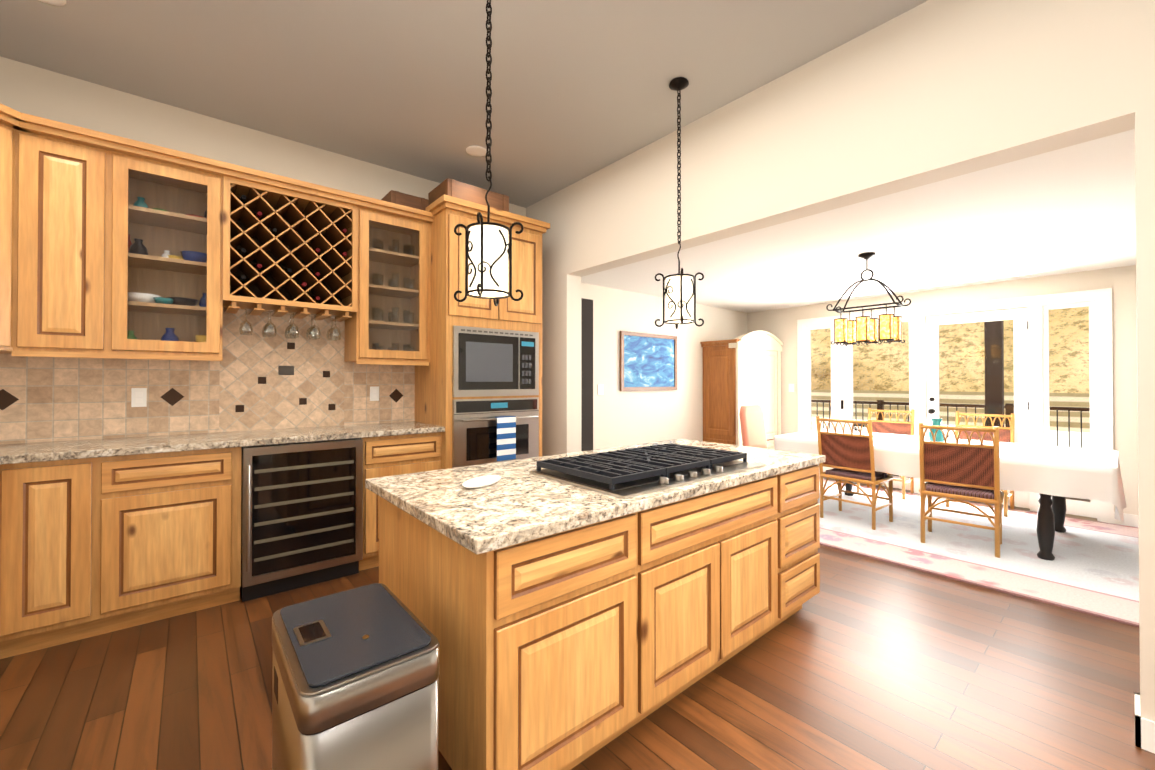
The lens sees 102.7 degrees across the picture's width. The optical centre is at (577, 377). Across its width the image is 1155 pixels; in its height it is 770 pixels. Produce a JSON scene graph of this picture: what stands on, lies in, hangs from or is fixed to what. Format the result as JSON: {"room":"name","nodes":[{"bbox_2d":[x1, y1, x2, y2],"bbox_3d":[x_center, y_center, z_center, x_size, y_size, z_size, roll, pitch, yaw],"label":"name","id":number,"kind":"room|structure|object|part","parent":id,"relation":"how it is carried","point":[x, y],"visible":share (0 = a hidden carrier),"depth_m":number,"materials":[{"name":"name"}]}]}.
{"room":"kitchen","nodes":[
{"label":"kitchen","id":0,"kind":"room"},
{"bbox_2d":[0,56,525,216],"bbox_3d":[-2.127,-0.261,3.623,4.370,3.280,0.150,0,-1,-40],"label":"wall","id":1,"kind":"structure","parent":0,"point":[38,92],"depth_m":3.11,"materials":[{"name":"beige paint"}]},
{"bbox_2d":[0,103,15,354],"bbox_3d":[-3.186,-0.732,2.219,0.632,1.180,0.638,0,-1,-40],"label":"upper cabinet","id":2,"kind":"object","parent":1,"relation":"attached to","point":[7,120],"depth_m":2.35,"materials":[{"name":"brown wood"}]},
{"bbox_2d":[16,119,123,358],"bbox_3d":[-2.889,-0.728,2.639,0.363,1.180,0.378,0,-1,-40],"label":"upper cabinet","id":3,"kind":"object","parent":1,"relation":"attached to","point":[70,186],"depth_m":2.50,"materials":[{"name":"brown wood"}]},
{"bbox_2d":[0,307,414,443],"bbox_3d":[-1.405,-0.070,1.823,2.857,0.870,3.527,0,-1,-40],"label":"backsplash","id":4,"kind":"structure","parent":1,"relation":"attached to","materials":[{"name":"tile"}]},
{"bbox_2d":[212,167,359,318],"bbox_3d":[-2.072,-0.912,3.326,0.813,0.803,0.378,0,-1,-40],"label":"wine rack","id":5,"kind":"object","parent":1,"relation":"attached to","point":[280,246],"depth_m":3.27,"materials":[{"name":"brown wood"}]},
{"bbox_2d":[0,0,927,207],"bbox_3d":[0.069,-1.870,1.137,4.220,0.100,6.500,0,-1,-40],"label":"ceiling","id":6,"kind":"structure","parent":0,"point":[581,89],"depth_m":2.66,"materials":[{"name":"grey paint"}]},
{"bbox_2d":[38,0,65,5],"bbox_3d":[-2.511,-1.808,2.156,0.168,0.006,0.168,0,0,5],"label":"recessed light","id":7,"kind":"object","parent":6,"relation":"in","point":[52,2],"depth_m":2.22,"materials":[{"name":"white"}]},
{"bbox_2d":[466,145,486,156],"bbox_3d":[-0.798,-1.796,3.661,0.168,0.006,0.168,0,0,5],"label":"recessed light","id":8,"kind":"object","parent":6,"relation":"in","point":[477,151],"depth_m":3.66,"materials":[{"name":"white"}]},
{"bbox_2d":[454,0,523,305],"bbox_3d":[-0.372,-1.067,1.936,0.214,1.495,0.214,0,-1,-40],"label":"pendant lantern","id":9,"kind":"object","parent":6,"relation":"hanging from","point":[488,251],"visible":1,"depth_m":1.88,"materials":[{"name":"black metal"}]},
{"bbox_3d":[-0.372,-0.484,1.932,0.164,0.260,0.164,0,-1,-40],"label":"lamp shade","id":10,"kind":"part","parent":9,"relation":"part of","materials":[{"name":"beige glass"}]},
{"bbox_2d":[655,77,703,328],"bbox_3d":[0.621,-1.060,2.822,0.214,1.495,0.214,0,-1,-40],"label":"pendant lantern","id":11,"kind":"object","parent":6,"relation":"hanging from","point":[680,290],"visible":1,"depth_m":2.78,"materials":[{"name":"black metal"}]},
{"bbox_3d":[0.621,-0.477,2.818,0.164,0.260,0.164,0,-1,-40],"label":"lamp shade","id":12,"kind":"part","parent":11,"relation":"part of","materials":[{"name":"beige glass"}]},
{"bbox_2d":[0,476,1154,769],"bbox_3d":[1.518,1.400,2.395,8.690,0.060,7.200,0,-1,-40],"label":"floor","id":13,"kind":"structure","parent":0,"point":[860,662],"depth_m":2.01,"materials":[{"name":"brown wood"}]},
{"bbox_2d":[0,423,541,658],"bbox_3d":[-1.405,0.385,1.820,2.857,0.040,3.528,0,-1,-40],"label":"base cabinet","id":14,"kind":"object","parent":13,"relation":"on","point":[98,536],"depth_m":2.65,"materials":[{"name":"brown wood"}]},
{"bbox_2d":[272,583,438,769],"bbox_3d":[-0.624,1.017,1.271,0.319,0.688,0.494,0,-1,-40],"label":"trash can","id":15,"kind":"object","parent":13,"relation":"on","point":[355,675],"visible":1,"depth_m":1.13,"materials":[{"name":"silver metal"}]},
{"bbox_2d":[412,199,547,442],"bbox_3d":[-0.873,0.016,4.126,0.920,2.735,0.685,0,-1,-40],"label":"tall cabinet","id":16,"kind":"object","parent":13,"relation":"on","point":[477,363],"depth_m":3.80,"materials":[{"name":"brown wood"}]},
{"bbox_2d":[379,463,819,769],"bbox_3d":[0.266,0.932,2.405,2.200,0.876,1.020,0,-1,-40],"label":"kitchen island","id":17,"kind":"object","parent":13,"relation":"on","point":[569,611],"depth_m":1.63,"materials":[{"name":"brown wood"}]},
{"bbox_2d":[365,439,824,554],"bbox_3d":[0.259,0.474,2.402,2.280,0.040,1.050,0,-1,-40],"label":"island countertop","id":18,"kind":"structure","parent":17,"relation":"on","point":[482,509],"depth_m":1.90,"materials":[{"name":"beige stone"}]},
{"bbox_2d":[529,443,765,498],"bbox_3d":[0.371,0.422,2.284,1.040,0.064,0.625,0,-1,-40],"label":"cooktop","id":19,"kind":"object","parent":18,"relation":"in","point":[632,473],"depth_m":2.10,"materials":[{"name":"black metal"}]},
{"bbox_2d":[700,330,782,448],"bbox_3d":[2.393,0.372,6.656,1.220,2.062,0.607,0,-1,-40],"label":"doorway","id":20,"kind":"object","parent":13,"relation":"on","point":[741,370],"visible":0.67,"depth_m":6.37,"materials":[{"name":"white paint"}]},
{"bbox_2d":[818,479,1138,626],"bbox_3d":[3.287,1.379,4.371,2.660,0.012,4.050,0,-1,-40],"label":"rug","id":21,"kind":"object","parent":13,"relation":"on","point":[1092,568],"visible":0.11,"depth_m":3.69,"materials":[{"name":"white fabric"}]},
{"bbox_2d":[739,405,767,448],"bbox_3d":[2.362,0.869,5.710,0.500,1.030,0.565,0,-1,-40],"label":"head chair","id":22,"kind":"object","parent":21,"relation":"on","point":[753,432],"visible":0.44,"depth_m":5.79,"materials":[{"name":"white fabric"}]},
{"bbox_2d":[816,416,892,529],"bbox_3d":[2.682,0.873,4.473,0.544,1.002,0.541,0,-1,-40],"label":"rattan chair","id":23,"kind":"object","parent":21,"relation":"on","point":[849,457],"visible":0.98,"depth_m":4.36,"materials":[{"name":"brown wicker"}]},
{"bbox_2d":[857,408,914,499],"bbox_3d":[3.722,0.881,5.583,0.544,1.002,0.541,0,-1,-40],"label":"rattan chair","id":24,"kind":"object","parent":21,"relation":"on","point":[894,427],"visible":0.48,"depth_m":5.68,"materials":[{"name":"brown wicker"}]},
{"bbox_2d":[774,418,1125,560],"bbox_3d":[3.378,0.880,4.484,1.308,0.987,2.510,0,-1,-40],"label":"dining table","id":25,"kind":"object","parent":21,"relation":"on","point":[1054,477],"visible":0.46,"depth_m":3.57,"materials":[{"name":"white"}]},
{"bbox_3d":[3.378,1.002,4.483,1.160,0.743,2.360,0,-1,-40],"label":"frame","id":26,"kind":"part","parent":25,"relation":"part of","materials":[{"name":"black"}]},
{"bbox_2d":[918,422,1003,557],"bbox_3d":[3.157,0.868,3.810,0.524,1.002,0.530,0,-1,44],"label":"rattan chair","id":27,"kind":"object","parent":21,"relation":"on","point":[956,471],"visible":1,"depth_m":3.67,"materials":[{"name":"brown wicker"}]},
{"bbox_2d":[946,411,1014,516],"bbox_3d":[4.284,0.876,4.918,0.530,1.002,0.524,0,-1,-40],"label":"rattan chair","id":28,"kind":"object","parent":21,"relation":"on","point":[1006,434],"visible":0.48,"depth_m":4.97,"materials":[{"name":"brown wicker"}]},
{"bbox_2d":[581,283,746,449],"bbox_3d":[1.149,-0.240,6.244,4.020,3.280,0.350,0,-1,-40],"label":"wall","id":29,"kind":"structure","parent":0,"point":[623,418],"depth_m":5.77,"materials":[{"name":"beige paint"}]},
{"bbox_2d":[581,298,592,450],"bbox_3d":[-0.035,0.255,5.015,0.550,2.270,0.004,0,-1,-40],"label":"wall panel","id":30,"kind":"structure","parent":29,"relation":"attached to","point":[586,374],"depth_m":5.13,"materials":[{"name":"grey"}]},
{"bbox_2d":[598,384,602,394],"bbox_3d":[0.265,0.132,5.258,0.080,0.120,0.013,0,-1,-40],"label":"switch plate","id":31,"kind":"object","parent":29,"relation":"attached to","point":[600,388],"depth_m":5.25,"materials":[{"name":"white plastic"}]},
{"bbox_2d":[620,331,676,390],"bbox_3d":[0.910,-0.199,5.791,1.050,0.710,0.030,0,-1,-40],"label":"painting","id":32,"kind":"object","parent":29,"relation":"attached to","point":[648,361],"visible":0.98,"depth_m":5.75,"materials":[{"name":"blue wood"}]},
{"bbox_2d":[526,0,1154,720],"bbox_3d":[1.616,-0.220,2.424,0.180,3.180,6.500,0,-1,-40],"label":"wall","id":33,"kind":"structure","parent":0,"point":[928,92],"depth_m":2.34,"materials":[{"name":"beige paint"}]},
{"bbox_2d":[1134,692,1140,712],"bbox_3d":[2.991,1.303,0.926,0.014,0.110,2.394,0,-1,-40],"label":"baseboard","id":34,"kind":"structure","parent":33,"relation":"attached to","point":[1136,695],"depth_m":1.79,"materials":[{"name":"white"}]},
{"bbox_2d":[1135,711,1154,753],"bbox_3d":[2.852,1.302,0.789,0.014,0.110,2.424,0,-1,-40],"label":"baseboard","id":35,"kind":"structure","parent":33,"relation":"attached to","point":[1144,733],"depth_m":1.70,"materials":[{"name":"white"}]},
{"bbox_2d":[581,129,1135,312],"bbox_3d":[3.231,-1.111,3.657,3.870,0.100,6.300,0,-1,-40],"label":"ceiling","id":36,"kind":"structure","parent":0,"point":[1069,209],"depth_m":3.59,"materials":[{"name":"white paint"}]},
{"bbox_2d":[826,252,910,345],"bbox_3d":[2.471,-0.675,3.943,0.322,0.767,0.581,0,-1,-40],"label":"dining chandelier","id":37,"kind":"object","parent":36,"relation":"hanging from","point":[861,329],"visible":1,"depth_m":3.89,"materials":[{"name":"black metal"}]},
{"bbox_2d":[747,265,1137,514],"bbox_3d":[4.769,0.119,4.940,0.150,2.540,6.300,0,-1,-40],"label":"wall","id":38,"kind":"structure","parent":0,"point":[780,325],"depth_m":4.70,"materials":[{"name":"beige paint"}]},
{"bbox_2d":[789,384,793,391],"bbox_3d":[3.132,0.144,6.765,0.005,0.120,0.080,0,-1,-40],"label":"switch plate","id":39,"kind":"object","parent":38,"relation":"attached to","point":[791,386],"depth_m":6.76,"materials":[{"name":"white plastic"}]},
{"bbox_2d":[797,288,1113,523],"bbox_3d":[4.165,0.272,5.561,0.175,2.245,2.980,0,-1,-40],"label":"french door","id":40,"kind":"structure","parent":38,"relation":"in","point":[1029,316],"depth_m":4.94,"materials":[{"name":"white"}]},
{"bbox_2d":[1114,512,1137,526],"bbox_3d":[5.910,1.323,3.446,0.014,0.110,2.500,0,-1,-40],"label":"baseboard","id":41,"kind":"structure","parent":38,"relation":"attached to","point":[1129,519],"depth_m":4.33,"materials":[{"name":"white"}]},
{"label":"outside","id":42,"kind":"structure","parent":0,"visible":0},
{"bbox_2d":[812,417,1089,448],"bbox_3d":[24.226,3.160,33.342,59.590,0.100,140.000,0,-1,-40],"label":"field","id":43,"kind":"structure","parent":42,"point":[1063,442],"depth_m":23.99,"materials":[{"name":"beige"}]},
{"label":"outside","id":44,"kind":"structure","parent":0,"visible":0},
{"bbox_2d":[811,321,1089,501],"bbox_3d":[5.226,-0.134,7.018,3.200,3.320,16.092,0,-1,-40],"label":"deck","id":45,"kind":"object","parent":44,"point":[997,332],"depth_m":6.87,"materials":[{"name":"brown wood"}]},
{"bbox_2d":[829,406,908,430],"bbox_3d":[4.697,0.958,7.289,0.872,0.981,1.424,0,-1,-40],"label":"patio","id":46,"kind":"structure","parent":45,"relation":"on","point":[855,428],"depth_m":7.23,"materials":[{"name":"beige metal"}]},
{"bbox_2d":[811,307,1089,432],"bbox_3d":[53.930,-27.196,58.531,82.000,62.000,200.000,0,-1,-40],"label":"hillside","id":47,"kind":"structure","parent":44,"point":[1057,383],"depth_m":33.99,"materials":[{"name":"beige stone"}]}
]}

